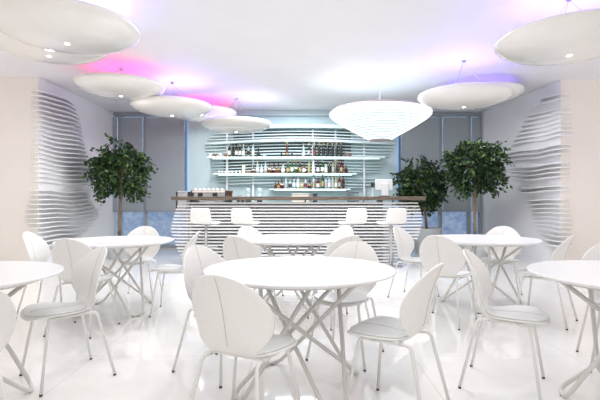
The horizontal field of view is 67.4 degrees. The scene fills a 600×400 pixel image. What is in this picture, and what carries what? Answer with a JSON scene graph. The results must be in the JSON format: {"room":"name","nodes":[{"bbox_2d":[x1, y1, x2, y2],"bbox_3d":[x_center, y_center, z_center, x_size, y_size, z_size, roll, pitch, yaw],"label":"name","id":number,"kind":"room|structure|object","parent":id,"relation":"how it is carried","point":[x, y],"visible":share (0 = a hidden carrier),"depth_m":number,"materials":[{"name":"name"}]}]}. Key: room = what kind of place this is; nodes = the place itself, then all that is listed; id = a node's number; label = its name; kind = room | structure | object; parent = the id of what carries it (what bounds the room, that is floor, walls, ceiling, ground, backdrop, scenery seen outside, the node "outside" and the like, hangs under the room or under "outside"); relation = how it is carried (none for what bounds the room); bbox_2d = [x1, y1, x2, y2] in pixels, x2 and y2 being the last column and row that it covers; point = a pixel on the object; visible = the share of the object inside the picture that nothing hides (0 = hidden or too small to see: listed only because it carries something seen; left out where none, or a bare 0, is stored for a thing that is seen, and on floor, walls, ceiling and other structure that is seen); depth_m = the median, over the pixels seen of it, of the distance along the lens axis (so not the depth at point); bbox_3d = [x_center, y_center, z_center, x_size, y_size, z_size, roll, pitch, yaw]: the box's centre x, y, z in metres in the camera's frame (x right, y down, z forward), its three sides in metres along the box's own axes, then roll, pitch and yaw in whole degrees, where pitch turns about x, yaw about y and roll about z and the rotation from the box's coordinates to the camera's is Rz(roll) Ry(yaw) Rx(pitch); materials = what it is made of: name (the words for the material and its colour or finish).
{"room":"eatery","nodes":[
{"label":"eatery","id":0,"kind":"room"},
{"bbox_2d":[0,77,38,260],"bbox_3d":[-5.810,-0.495,8.025,2.380,3.350,0.150,0,0,0],"label":"wall","id":1,"kind":"structure","parent":0,"point":[16,185],"depth_m":7.95,"materials":[{"name":"beige paint"}]},
{"bbox_2d":[39,78,116,262],"bbox_3d":[-4.675,-0.495,9.626,0.150,3.350,3.349,0,0,0],"label":"wall","id":2,"kind":"structure","parent":0,"point":[96,120],"depth_m":9.24,"materials":[{"name":"white paint"}]},
{"bbox_2d":[24,90,99,245],"bbox_3d":[-4.547,-0.544,9.064,0.399,2.806,2.430,0,0,6],"label":"relief","id":3,"kind":"object","parent":2,"relation":"attached to","point":[68,105],"visible":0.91,"depth_m":8.42,"materials":[{"name":"white paint"}]},
{"bbox_2d":[112,113,119,211],"bbox_3d":[-4.565,-0.485,11.125,0.235,3.330,0.170,0,0,0],"label":"window","id":4,"kind":"structure","parent":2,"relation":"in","point":[115,115],"depth_m":11.05,"materials":[{"name":"grey glass"}]},
{"bbox_2d":[113,117,116,209],"bbox_3d":[-4.565,-0.890,11.055,0.145,2.280,0.010,0,0,0],"label":"roller blind","id":5,"kind":"object","parent":4,"relation":"attached to","point":[114,118],"depth_m":11.05,"materials":[{"name":"grey fabric"}]},
{"bbox_2d":[120,113,144,235],"bbox_3d":[-4.138,-0.485,11.125,0.619,3.330,0.170,0,0,0],"label":"window","id":6,"kind":"structure","parent":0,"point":[130,123],"depth_m":11.05,"materials":[{"name":"grey metal"}]},
{"bbox_2d":[121,117,141,209],"bbox_3d":[-4.138,-0.890,11.055,0.529,2.280,0.010,0,0,0],"label":"roller blind","id":7,"kind":"object","parent":6,"relation":"attached to","point":[131,127],"depth_m":11.05,"materials":[{"name":"grey fabric"}]},
{"bbox_2d":[188,117,396,246],"bbox_3d":[-0.180,-0.495,11.200,5.120,3.350,0.400,0,0,0],"label":"wall","id":8,"kind":"structure","parent":0,"point":[200,170],"depth_m":11.00,"materials":[{"name":"paint"}]},
{"bbox_2d":[145,114,186,247],"bbox_3d":[-3.314,-0.485,11.125,1.028,3.330,0.170,0,0,0],"label":"window","id":9,"kind":"structure","parent":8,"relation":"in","point":[164,137],"depth_m":11.05,"materials":[{"name":"grey glass"}]},
{"bbox_2d":[146,117,183,209],"bbox_3d":[-3.314,-0.890,11.055,0.938,2.280,0.010,0,0,0],"label":"roller blind","id":10,"kind":"object","parent":9,"relation":"attached to","point":[164,136],"depth_m":11.05,"materials":[{"name":"grey fabric"}]},
{"bbox_2d":[187,121,187,190],"bbox_3d":[-2.752,-0.465,11.000,0.025,3.290,0.040,0,0,0],"label":"trim","id":11,"kind":"structure","parent":8,"relation":"attached to","point":[187,121],"depth_m":10.98,"materials":[{"name":"blue"}]},
{"bbox_2d":[235,110,332,116],"bbox_3d":[-0.180,-2.105,10.980,5.120,0.130,0.240,0,0,0],"label":"trim","id":12,"kind":"structure","parent":8,"relation":"attached to","point":[252,113],"depth_m":10.86,"materials":[{"name":"grey"}]},
{"bbox_2d":[397,136,398,224],"bbox_3d":[2.393,-0.465,11.000,0.025,3.290,0.040,0,0,0],"label":"trim","id":13,"kind":"structure","parent":8,"relation":"attached to","point":[397,136],"depth_m":10.98,"materials":[{"name":"blue"}]},
{"bbox_2d":[399,113,440,227],"bbox_3d":[2.961,-0.485,11.125,1.016,3.330,0.170,0,0,0],"label":"window","id":14,"kind":"structure","parent":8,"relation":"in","point":[424,139],"depth_m":11.05,"materials":[{"name":"grey glass"}]},
{"bbox_2d":[0,248,599,399],"bbox_3d":[0.000,1.220,4.600,14.000,0.080,15.200,0,0,0],"label":"floor","id":15,"kind":"structure","parent":0,"point":[143,348],"depth_m":3.48,"materials":[{"name":"white tile"}]},
{"bbox_2d":[0,290,16,399],"bbox_3d":[-1.540,0.754,1.991,0.471,0.852,0.510,0,0,-42],"label":"dining chair","id":16,"kind":"object","parent":15,"relation":"on","point":[8,315],"visible":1,"depth_m":2.00,"materials":[{"name":"beige plastic"}]},
{"bbox_2d":[0,261,63,392],"bbox_3d":[-2.030,0.805,2.580,1.200,0.750,1.200,0,0,0],"label":"round table","id":17,"kind":"object","parent":15,"relation":"on","point":[18,274],"visible":1,"depth_m":2.75,"materials":[{"name":"white paint"}]},
{"bbox_2d":[16,232,61,315],"bbox_3d":[-2.605,0.754,4.701,0.510,0.852,0.471,0,0,-5],"label":"dining chair","id":18,"kind":"object","parent":15,"relation":"on","point":[38,250],"visible":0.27,"depth_m":4.73,"materials":[{"name":"beige plastic"}]},
{"bbox_2d":[19,246,115,396],"bbox_3d":[-1.566,0.754,3.014,0.510,0.852,0.471,0,0,-45],"label":"dining chair","id":19,"kind":"object","parent":15,"relation":"on","point":[85,276],"visible":1,"depth_m":3.02,"materials":[{"name":"white plastic"}]},
{"bbox_2d":[23,301,85,316],"bbox_3d":[-1.609,0.718,2.958,0.362,0.031,0.402,0,0,-32],"label":"seat cushion","id":20,"kind":"object","parent":19,"relation":"on","point":[77,308],"depth_m":2.93,"materials":[{"name":"grey leather"}]},
{"bbox_2d":[43,238,119,338],"bbox_3d":[-1.968,0.754,4.095,0.471,0.852,0.510,0,0,7],"label":"dining chair","id":21,"kind":"object","parent":15,"relation":"on","point":[67,253],"visible":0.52,"depth_m":3.92,"materials":[{"name":"beige plastic"}]},
{"bbox_2d":[99,275,112,279],"bbox_3d":[-1.968,0.718,4.166,0.402,0.031,0.362,0,0,20],"label":"seat cushion","id":22,"kind":"object","parent":21,"relation":"on","point":[102,277],"depth_m":4.15,"materials":[{"name":"grey leather"}]},
{"bbox_2d":[52,236,173,317],"bbox_3d":[-1.975,0.805,4.830,1.200,0.750,1.200,0,0,-22],"label":"round table","id":23,"kind":"object","parent":15,"relation":"on","point":[110,242],"visible":0.77,"depth_m":4.76,"materials":[{"name":"white paint"}]},
{"bbox_2d":[81,133,158,259],"bbox_3d":[-3.628,-0.070,9.071,1.401,2.499,1.357,0,0,-45],"label":"ficus tree","id":24,"kind":"object","parent":15,"relation":"on","point":[111,169],"visible":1,"depth_m":8.86,"materials":[{"name":"green plant"}]},
{"bbox_2d":[114,226,161,299],"bbox_3d":[-1.950,0.754,5.455,0.471,0.852,0.510,0,0,-2],"label":"dining chair","id":25,"kind":"object","parent":15,"relation":"on","point":[147,257],"visible":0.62,"depth_m":5.59,"materials":[{"name":"beige plastic"}]},
{"bbox_2d":[118,257,153,262],"bbox_3d":[-1.956,0.718,5.384,0.402,0.031,0.362,0,0,-15],"label":"seat cushion","id":26,"kind":"object","parent":25,"relation":"on","point":[144,259],"depth_m":5.29,"materials":[{"name":"grey leather"}]},
{"bbox_2d":[149,231,199,316],"bbox_3d":[-1.315,0.754,4.769,0.510,0.852,0.471,0,0,-4],"label":"dining chair","id":27,"kind":"object","parent":15,"relation":"on","point":[164,267],"visible":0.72,"depth_m":4.63,"materials":[{"name":"beige plastic"}]},
{"bbox_2d":[151,264,182,269],"bbox_3d":[-1.386,0.718,4.773,0.362,0.031,0.402,0,0,-17],"label":"seat cushion","id":28,"kind":"object","parent":27,"relation":"on","point":[164,266],"depth_m":4.74,"materials":[{"name":"grey leather"}]},
{"bbox_2d":[172,245,225,387],"bbox_3d":[-0.555,0.754,3.136,0.510,0.852,0.471,0,0,33],"label":"dining chair","id":29,"kind":"object","parent":15,"relation":"on","point":[197,258],"visible":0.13,"depth_m":3.16,"materials":[{"name":"beige plastic"}]},
{"bbox_2d":[190,208,220,248],"bbox_3d":[-1.669,0.661,7.976,0.420,1.038,0.432,0,0,22],"label":"bar stool","id":30,"kind":"object","parent":15,"relation":"on","point":[197,215],"visible":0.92,"depth_m":7.81,"materials":[{"name":"white plastic"}]},
{"bbox_2d":[190,274,300,399],"bbox_3d":[-0.268,0.754,2.213,0.471,0.852,0.510,0,0,26],"label":"dining chair","id":31,"kind":"object","parent":15,"relation":"on","point":[232,319],"visible":1,"depth_m":2.04,"materials":[{"name":"beige plastic"}]},
{"bbox_2d":[257,334,294,354],"bbox_3d":[-0.245,0.718,2.281,0.402,0.031,0.362,0,0,39],"label":"seat cushion","id":32,"kind":"object","parent":31,"relation":"on","point":[277,344],"depth_m":2.20,"materials":[{"name":"grey leather"}]},
{"bbox_2d":[231,208,259,225],"bbox_3d":[-0.959,0.661,7.976,0.420,1.038,0.432,0,0,20],"label":"bar stool","id":33,"kind":"object","parent":15,"relation":"on","point":[238,215],"visible":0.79,"depth_m":7.79,"materials":[{"name":"white plastic"}]},
{"bbox_2d":[223,236,279,319],"bbox_3d":[-0.493,0.754,4.363,0.471,0.852,0.510,0,0,28],"label":"dining chair","id":34,"kind":"object","parent":15,"relation":"on","point":[234,247],"visible":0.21,"depth_m":4.17,"materials":[{"name":"beige plastic"}]},
{"bbox_2d":[237,226,283,295],"bbox_3d":[-0.520,0.754,5.539,0.471,0.852,0.510,0,0,-44],"label":"dining chair","id":35,"kind":"object","parent":15,"relation":"on","point":[243,231],"visible":0.16,"depth_m":5.71,"materials":[{"name":"beige plastic"}]},
{"bbox_2d":[183,208,389,252],"bbox_3d":[-0.250,0.680,9.950,4.500,1.000,0.660,0,0,0],"label":"countertop","id":36,"kind":"structure","parent":15,"relation":"on","point":[183,208],"depth_m":9.67,"materials":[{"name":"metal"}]},
{"bbox_2d":[176,191,190,207],"bbox_3d":[-2.563,-0.006,9.900,0.280,0.370,0.200,0,0,0],"label":"steel container","id":37,"kind":"object","parent":36,"relation":"on","point":[179,193],"visible":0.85,"depth_m":9.80,"materials":[{"name":"silver metal"}]},
{"bbox_2d":[191,190,228,205],"bbox_3d":[-1.969,-0.020,9.874,0.770,0.398,0.551,0,0,0],"label":"espresso machine","id":38,"kind":"object","parent":36,"relation":"on","point":[193,192],"visible":0.56,"depth_m":9.72,"materials":[{"name":"silver metal"}]},
{"bbox_2d":[292,194,308,201],"bbox_3d":[0.011,0.019,9.900,0.400,0.320,0.220,0,0,0],"label":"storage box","id":39,"kind":"object","parent":36,"relation":"on","point":[292,194],"visible":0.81,"depth_m":9.80,"materials":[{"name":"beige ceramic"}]},
{"bbox_2d":[347,192,358,201],"bbox_3d":[1.166,0.000,9.900,0.254,0.335,0.214,0,0,0],"label":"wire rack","id":40,"kind":"object","parent":36,"relation":"on","point":[347,192],"visible":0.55,"depth_m":9.80,"materials":[{"name":"grey metal"}]},
{"bbox_2d":[242,234,342,309],"bbox_3d":[-0.100,0.805,5.110,1.200,0.750,1.200,0,0,-5],"label":"round table","id":41,"kind":"object","parent":15,"relation":"on","point":[268,240],"visible":0.56,"depth_m":4.90,"materials":[{"name":"white paint"}]},
{"bbox_2d":[171,196,425,262],"bbox_3d":[-0.058,0.557,8.620,4.735,1.245,0.720,0,0,0],"label":"bar counter","id":42,"kind":"object","parent":15,"relation":"on","point":[320,218],"depth_m":8.42,"materials":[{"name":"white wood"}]},
{"bbox_2d":[171,196,425,199],"bbox_3d":[-0.030,-0.030,8.620,4.680,0.070,0.720,0,0,0],"label":"countertop","id":43,"kind":"structure","parent":42,"relation":"on","point":[172,197],"depth_m":8.26,"materials":[{"name":"brown wood"}]},
{"bbox_2d":[375,179,392,195],"bbox_3d":[1.633,-0.236,8.768,0.260,0.340,0.245,0,0,43],"label":"screen","id":44,"kind":"object","parent":42,"relation":"on","point":[384,185],"visible":0.83,"depth_m":8.75,"materials":[{"name":"grey plastic"}]},
{"bbox_2d":[203,256,396,399],"bbox_3d":[0.000,0.805,2.856,1.200,0.750,1.200,0,0,0],"label":"round table","id":45,"kind":"object","parent":15,"relation":"on","point":[307,274],"visible":0.84,"depth_m":2.72,"materials":[{"name":"white paint"}]},
{"bbox_2d":[204,124,395,201],"bbox_3d":[0.000,-0.315,10.785,4.669,2.990,0.410,0,0,0],"label":"shelving","id":46,"kind":"object","parent":15,"relation":"on","point":[270,144],"visible":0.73,"depth_m":10.83,"materials":[{"name":"white"}]},
{"bbox_2d":[280,178,283,188],"bbox_3d":[-0.426,-0.399,10.645,0.086,0.260,0.086,0,0,0],"label":"bottle","id":47,"kind":"object","parent":46,"relation":"on","point":[281,184],"visible":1,"depth_m":10.62,"materials":[{"name":"red glass"}]},
{"bbox_2d":[285,142,288,155],"bbox_3d":[-0.307,-1.194,10.645,0.079,0.340,0.079,0,0,0],"label":"bottle","id":48,"kind":"object","parent":46,"relation":"on","point":[286,152],"visible":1,"depth_m":10.63,"materials":[{"name":"brown glass"}]},
{"bbox_2d":[286,162,289,172],"bbox_3d":[-0.284,-0.769,10.645,0.079,0.270,0.079,0,0,0],"label":"bottle","id":49,"kind":"object","parent":46,"relation":"on","point":[287,166],"visible":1,"depth_m":10.63,"materials":[{"name":"green glass"}]},
{"bbox_2d":[294,160,297,172],"bbox_3d":[-0.095,-0.784,10.645,0.086,0.300,0.086,0,0,0],"label":"bottle","id":50,"kind":"object","parent":46,"relation":"on","point":[295,167],"visible":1,"depth_m":10.62,"materials":[{"name":"green glass"}]},
{"bbox_2d":[302,163,305,172],"bbox_3d":[0.095,-0.754,10.645,0.079,0.240,0.079,0,0,0],"label":"bottle","id":51,"kind":"object","parent":46,"relation":"on","point":[303,167],"visible":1,"depth_m":10.63,"materials":[{"name":"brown glass"}]},
{"bbox_2d":[312,159,314,172],"bbox_3d":[0.319,-0.804,10.645,0.079,0.340,0.079,0,0,0],"label":"bottle","id":52,"kind":"object","parent":46,"relation":"on","point":[313,165],"visible":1,"depth_m":10.62,"materials":[{"name":"white glass"}]},
{"bbox_2d":[313,143,315,155],"bbox_3d":[0.343,-1.189,10.645,0.069,0.330,0.069,0,0,0],"label":"bottle","id":53,"kind":"object","parent":46,"relation":"on","point":[314,147],"visible":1,"depth_m":10.62,"materials":[{"name":"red glass"}]},
{"bbox_2d":[316,178,319,188],"bbox_3d":[0.426,-0.399,10.645,0.079,0.260,0.079,0,0,0],"label":"bottle","id":54,"kind":"object","parent":46,"relation":"on","point":[317,182],"visible":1,"depth_m":10.63,"materials":[{"name":"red glass"}]},
{"bbox_2d":[321,175,323,188],"bbox_3d":[0.532,-0.459,10.645,0.069,0.380,0.069,0,0,0],"label":"bottle","id":55,"kind":"object","parent":46,"relation":"on","point":[322,177],"visible":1,"depth_m":10.62,"materials":[{"name":"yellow glass"}]},
{"bbox_2d":[321,160,323,172],"bbox_3d":[0.532,-0.789,10.645,0.069,0.310,0.069,0,0,0],"label":"bottle","id":56,"kind":"object","parent":46,"relation":"on","point":[322,164],"visible":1,"depth_m":10.62,"materials":[{"name":"green glass"}]},
{"bbox_2d":[322,143,324,155],"bbox_3d":[0.553,-1.189,10.645,0.069,0.330,0.069,0,0,0],"label":"bottle","id":57,"kind":"object","parent":46,"relation":"on","point":[323,147],"visible":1,"depth_m":10.62,"materials":[{"name":"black glass"}]},
{"bbox_2d":[326,143,328,155],"bbox_3d":[0.658,-1.189,10.645,0.069,0.330,0.069,0,0,0],"label":"bottle","id":58,"kind":"object","parent":46,"relation":"on","point":[327,148],"visible":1,"depth_m":10.62,"materials":[{"name":"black glass"}]},
{"bbox_2d":[331,143,333,155],"bbox_3d":[0.762,-1.189,10.645,0.069,0.330,0.069,0,0,0],"label":"bottle","id":59,"kind":"object","parent":46,"relation":"on","point":[332,148],"visible":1,"depth_m":10.62,"materials":[{"name":"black glass"}]},
{"bbox_2d":[335,143,337,155],"bbox_3d":[0.866,-1.189,10.645,0.069,0.330,0.069,0,0,0],"label":"bottle","id":60,"kind":"object","parent":46,"relation":"on","point":[336,147],"visible":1,"depth_m":10.62,"materials":[{"name":"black glass"}]},
{"bbox_2d":[336,160,338,172],"bbox_3d":[0.882,-0.784,10.645,0.069,0.300,0.069,0,0,0],"label":"bottle","id":61,"kind":"object","parent":46,"relation":"on","point":[337,165],"visible":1,"depth_m":10.62,"materials":[{"name":"brown glass"}]},
{"bbox_2d":[338,175,340,188],"bbox_3d":[0.934,-0.429,10.645,0.069,0.320,0.069,0,0,0],"label":"bottle","id":62,"kind":"object","parent":46,"relation":"on","point":[339,179],"visible":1,"depth_m":10.62,"materials":[{"name":"red glass"}]},
{"bbox_2d":[340,160,342,172],"bbox_3d":[0.982,-0.784,10.645,0.079,0.300,0.079,0,0,0],"label":"bottle","id":63,"kind":"object","parent":46,"relation":"on","point":[341,164],"visible":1,"depth_m":10.62,"materials":[{"name":"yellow glass"}]},
{"bbox_2d":[342,175,344,188],"bbox_3d":[1.022,-0.424,10.645,0.069,0.310,0.069,0,0,0],"label":"bottle","id":64,"kind":"object","parent":46,"relation":"on","point":[343,180],"visible":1,"depth_m":10.62,"materials":[{"name":"red glass"}]},
{"bbox_2d":[307,236,369,329],"bbox_3d":[0.374,0.754,4.384,0.471,0.852,0.510,0,0,-25],"label":"dining chair","id":65,"kind":"object","parent":15,"relation":"on","point":[341,241],"visible":0.18,"depth_m":4.16,"materials":[{"name":"beige plastic"}]},
{"bbox_2d":[327,226,353,290],"bbox_3d":[0.419,0.754,5.610,0.510,0.852,0.471,0,0,-43],"label":"dining chair","id":66,"kind":"object","parent":15,"relation":"on","point":[342,231],"visible":0.14,"depth_m":5.77,"materials":[{"name":"beige plastic"}]},
{"bbox_2d":[305,241,383,371],"bbox_3d":[0.348,0.754,3.397,0.471,0.852,0.510,0,0,28],"label":"dining chair","id":67,"kind":"object","parent":15,"relation":"on","point":[353,249],"visible":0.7,"depth_m":3.45,"materials":[{"name":"beige plastic"}]},
{"bbox_2d":[314,290,367,303],"bbox_3d":[0.307,0.718,3.338,0.402,0.031,0.362,0,0,15],"label":"seat cushion","id":68,"kind":"object","parent":67,"relation":"on","point":[356,296],"depth_m":3.26,"materials":[{"name":"grey leather"}]},
{"bbox_2d":[338,208,366,228],"bbox_3d":[0.924,0.661,7.976,0.420,1.038,0.432,0,0,-22],"label":"bar stool","id":69,"kind":"object","parent":15,"relation":"on","point":[354,215],"visible":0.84,"depth_m":7.79,"materials":[{"name":"white plastic"}]},
{"bbox_2d":[376,208,406,267],"bbox_3d":[1.615,0.661,7.976,0.420,1.038,0.432,0,0,-24],"label":"bar stool","id":70,"kind":"object","parent":15,"relation":"on","point":[394,215],"visible":0.97,"depth_m":7.83,"materials":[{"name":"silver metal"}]},
{"bbox_2d":[345,263,449,399],"bbox_3d":[0.534,0.754,2.488,0.510,0.852,0.471,0,0,34],"label":"dining chair","id":71,"kind":"object","parent":15,"relation":"on","point":[414,313],"visible":1,"depth_m":2.36,"materials":[{"name":"beige plastic"}]},
{"bbox_2d":[350,316,407,337],"bbox_3d":[0.480,0.718,2.535,0.362,0.031,0.402,0,0,21],"label":"seat cushion","id":72,"kind":"object","parent":71,"relation":"on","point":[379,326],"depth_m":2.48,"materials":[{"name":"grey leather"}]},
{"bbox_2d":[387,226,438,296],"bbox_3d":[1.389,0.754,5.475,0.510,0.852,0.471,0,0,40],"label":"dining chair","id":73,"kind":"object","parent":15,"relation":"on","point":[404,241],"visible":0.73,"depth_m":5.58,"materials":[{"name":"beige plastic"}]},
{"bbox_2d":[404,257,420,261],"bbox_3d":[1.448,0.718,5.437,0.402,0.031,0.362,0,0,-37],"label":"seat cushion","id":74,"kind":"object","parent":73,"relation":"on","point":[406,259],"depth_m":5.38,"materials":[{"name":"grey leather"}]},
{"bbox_2d":[390,155,450,253],"bbox_3d":[2.714,0.075,9.928,1.307,2.210,1.386,0,0,-21],"label":"ficus tree","id":75,"kind":"object","parent":15,"relation":"on","point":[432,183],"visible":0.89,"depth_m":9.78,"materials":[{"name":"green plant"}]},
{"bbox_2d":[419,235,477,329],"bbox_3d":[1.429,0.754,4.402,0.471,0.852,0.510,0,0,39],"label":"dining chair","id":76,"kind":"object","parent":15,"relation":"on","point":[434,250],"visible":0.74,"depth_m":4.24,"materials":[{"name":"beige plastic"}]},
{"bbox_2d":[456,271,470,275],"bbox_3d":[1.481,0.718,4.451,0.402,0.031,0.362,0,0,26],"label":"seat cushion","id":77,"kind":"object","parent":76,"relation":"on","point":[461,273],"depth_m":4.33,"materials":[{"name":"grey leather"}]},
{"bbox_2d":[439,137,514,259],"bbox_3d":[3.478,-0.041,8.978,1.381,2.441,1.450,0,0,37],"label":"ficus tree","id":78,"kind":"object","parent":15,"relation":"on","point":[487,170],"visible":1,"depth_m":8.75,"materials":[{"name":"green plant"}]},
{"bbox_2d":[427,234,541,313],"bbox_3d":[2.040,0.805,5.050,1.200,0.750,1.200,0,0,-35],"label":"round table","id":79,"kind":"object","parent":15,"relation":"on","point":[474,240],"visible":0.68,"depth_m":4.90,"materials":[{"name":"white paint"}]},
{"bbox_2d":[481,226,522,297],"bbox_3d":[2.453,0.754,5.487,0.471,0.852,0.510,0,0,30],"label":"dining chair","id":80,"kind":"object","parent":15,"relation":"on","point":[500,230],"visible":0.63,"depth_m":5.58,"materials":[{"name":"beige plastic"}]},
{"bbox_2d":[482,257,518,262],"bbox_3d":[2.425,0.718,5.421,0.402,0.031,0.362,0,0,43],"label":"seat cushion","id":81,"kind":"object","parent":80,"relation":"on","point":[493,259],"depth_m":5.33,"materials":[{"name":"grey leather"}]},
{"bbox_2d":[458,249,549,399],"bbox_3d":[1.313,0.754,2.888,0.510,0.852,0.471,0,0,30],"label":"dining chair","id":82,"kind":"object","parent":15,"relation":"on","point":[521,315],"visible":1,"depth_m":2.83,"materials":[{"name":"beige plastic"}]},
{"bbox_2d":[486,305,548,321],"bbox_3d":[1.379,0.718,2.860,0.362,0.031,0.402,0,0,43],"label":"seat cushion","id":83,"kind":"object","parent":82,"relation":"on","point":[511,313],"depth_m":2.80,"materials":[{"name":"grey leather"}]},
{"bbox_2d":[514,235,577,329],"bbox_3d":[2.389,0.754,4.400,0.510,0.852,0.471,0,0,42],"label":"dining chair","id":84,"kind":"object","parent":15,"relation":"on","point":[560,253],"visible":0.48,"depth_m":4.25,"materials":[{"name":"beige plastic"}]},
{"bbox_2d":[516,269,534,274],"bbox_3d":[2.330,0.718,4.441,0.402,0.031,0.362,0,0,-35],"label":"seat cushion","id":85,"kind":"object","parent":84,"relation":"on","point":[521,272],"depth_m":4.38,"materials":[{"name":"grey leather"}]},
{"bbox_2d":[526,260,599,397],"bbox_3d":[1.990,0.805,2.620,1.200,0.750,1.200,0,0,42],"label":"round table","id":86,"kind":"object","parent":15,"relation":"on","point":[570,273],"visible":1,"depth_m":2.69,"materials":[{"name":"white paint"}]},
{"bbox_2d":[576,244,599,372],"bbox_3d":[2.275,0.754,3.206,0.471,0.852,0.510,0,0,20],"label":"dining chair","id":87,"kind":"object","parent":15,"relation":"on","point":[593,253],"visible":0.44,"depth_m":3.42,"materials":[{"name":"beige plastic"}]},
{"bbox_2d":[594,296,599,304],"bbox_3d":[2.259,0.718,3.136,0.402,0.031,0.362,0,0,33],"label":"seat cushion","id":88,"kind":"object","parent":87,"relation":"on","point":[597,298],"depth_m":3.15,"materials":[{"name":"grey leather"}]},
{"bbox_2d":[0,0,599,112],"bbox_3d":[0.000,-2.220,4.200,14.000,0.100,14.400,0,0,0],"label":"ceiling","id":89,"kind":"structure","parent":0,"point":[263,54],"depth_m":6.62,"materials":[{"name":"white paint"}]},
{"bbox_2d":[0,32,109,64],"bbox_3d":[-3.280,-2.019,5.880,1.500,0.302,1.500,0,0,0],"label":"lamp","id":90,"kind":"object","parent":89,"relation":"hanging from","point":[8,45],"visible":0.43,"depth_m":5.87,"materials":[{"name":"white"}]},
{"bbox_2d":[0,0,140,54],"bbox_3d":[-2.500,-1.919,4.830,1.500,0.502,1.500,0,0,0],"label":"lamp","id":91,"kind":"object","parent":89,"relation":"hanging from","point":[75,27],"visible":1,"depth_m":4.50,"materials":[{"name":"white plastic"}]},
{"bbox_2d":[73,69,165,99],"bbox_3d":[-2.950,-1.931,7.420,1.425,0.448,1.425,0,0,0],"label":"lamp","id":92,"kind":"object","parent":89,"relation":"hanging from","point":[113,85],"visible":0.93,"depth_m":7.02,"materials":[{"name":"white plastic"}]},
{"bbox_2d":[130,82,211,117],"bbox_3d":[-2.350,-1.850,8.270,1.455,0.613,1.455,0,0,0],"label":"lamp","id":93,"kind":"object","parent":89,"relation":"hanging from","point":[163,106],"visible":1,"depth_m":7.85,"materials":[{"name":"white plastic"}]},
{"bbox_2d":[178,105,236,121],"bbox_3d":[-2.160,-1.964,10.000,1.500,0.412,1.500,0,0,0],"label":"lamp","id":94,"kind":"object","parent":89,"relation":"hanging from","point":[216,110],"visible":0.31,"depth_m":9.64,"materials":[{"name":"white plastic"}]},
{"bbox_2d":[200,98,270,133],"bbox_3d":[-1.360,-1.804,9.600,1.500,0.732,1.500,0,0,0],"label":"lamp","id":95,"kind":"object","parent":89,"relation":"hanging from","point":[222,124],"visible":1,"depth_m":9.14,"materials":[{"name":"white plastic"}]},
{"bbox_2d":[329,100,432,141],"bbox_3d":[1.475,-1.632,8.300,1.862,1.074,1.862,0,0,-13],"label":"chandelier","id":96,"kind":"object","parent":89,"relation":"hanging from","point":[373,120],"visible":0.99,"depth_m":7.76,"materials":[{"name":"white translucent acrylic"},{"name":"white painted metal"}]},
{"bbox_2d":[417,60,513,110],"bbox_3d":[2.550,-1.804,7.000,1.410,0.732,1.410,0,0,0],"label":"lamp","id":97,"kind":"object","parent":89,"relation":"hanging from","point":[467,95],"visible":1,"depth_m":6.60,"materials":[{"name":"white"}]},
{"bbox_2d":[485,81,524,102],"bbox_3d":[3.370,-1.989,8.400,1.500,0.362,1.500,0,0,0],"label":"lamp","id":98,"kind":"object","parent":89,"relation":"hanging from","point":[518,88],"visible":0.15,"depth_m":7.84,"materials":[{"name":"white"}]},
{"bbox_2d":[493,0,599,65],"bbox_3d":[2.900,-1.859,4.850,1.500,0.622,1.500,0,0,0],"label":"lamp","id":99,"kind":"object","parent":89,"relation":"hanging from","point":[572,37],"visible":1,"depth_m":4.58,"materials":[{"name":"white plastic"}]},
{"bbox_2d":[441,113,468,245],"bbox_3d":[3.822,-0.485,11.125,0.706,3.330,0.170,0,0,0],"label":"window","id":100,"kind":"structure","parent":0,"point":[455,125],"depth_m":11.05,"materials":[{"name":"grey metal"}]},
{"bbox_2d":[443,117,467,209],"bbox_3d":[3.822,-0.890,11.055,0.616,2.280,0.010,0,0,0],"label":"roller blind","id":101,"kind":"object","parent":100,"relation":"attached to","point":[455,129],"depth_m":11.05,"materials":[{"name":"grey fabric"}]},
{"bbox_2d":[481,80,560,261],"bbox_3d":[4.680,-0.495,9.726,0.150,3.350,3.167,0,0,-4],"label":"wall","id":102,"kind":"structure","parent":0,"point":[501,123],"depth_m":9.26,"materials":[{"name":"white paint"}]},
{"bbox_2d":[469,113,480,234],"bbox_3d":[4.317,-0.485,11.125,0.285,3.330,0.170,0,0,0],"label":"window","id":103,"kind":"structure","parent":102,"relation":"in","point":[476,117],"depth_m":11.05,"materials":[{"name":"grey metal"}]},
{"bbox_2d":[472,117,479,209],"bbox_3d":[4.317,-0.890,11.055,0.195,2.280,0.010,0,0,0],"label":"roller blind","id":104,"kind":"object","parent":103,"relation":"attached to","point":[475,120],"depth_m":11.05,"materials":[{"name":"grey fabric"}]},
{"bbox_2d":[503,93,572,246],"bbox_3d":[4.585,-0.548,9.026,0.382,2.777,2.095,0,0,-10],"label":"relief","id":105,"kind":"object","parent":102,"relation":"attached to","point":[558,94],"visible":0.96,"depth_m":8.41,"materials":[{"name":"white paint"}]},
{"bbox_2d":[561,80,599,259],"bbox_3d":[5.860,-0.495,8.215,2.280,3.350,0.150,0,0,0],"label":"wall","id":106,"kind":"structure","parent":0,"point":[583,194],"depth_m":8.14,"materials":[{"name":"beige paint"}]},
{"label":"outside","id":107,"kind":"structure","parent":0,"visible":0},
{"bbox_2d":[164,240,184,243],"bbox_3d":[0.000,1.380,13.350,18.000,0.200,2.300,0,0,0],"label":"ground","id":108,"kind":"structure","parent":107,"point":[171,242],"depth_m":13.55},
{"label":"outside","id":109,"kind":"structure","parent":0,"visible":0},
{"bbox_2d":[117,117,477,239],"bbox_3d":[0.000,-0.570,14.600,18.000,4.500,0.200,0,0,0],"label":"wall","id":110,"kind":"structure","parent":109,"point":[452,222],"depth_m":14.50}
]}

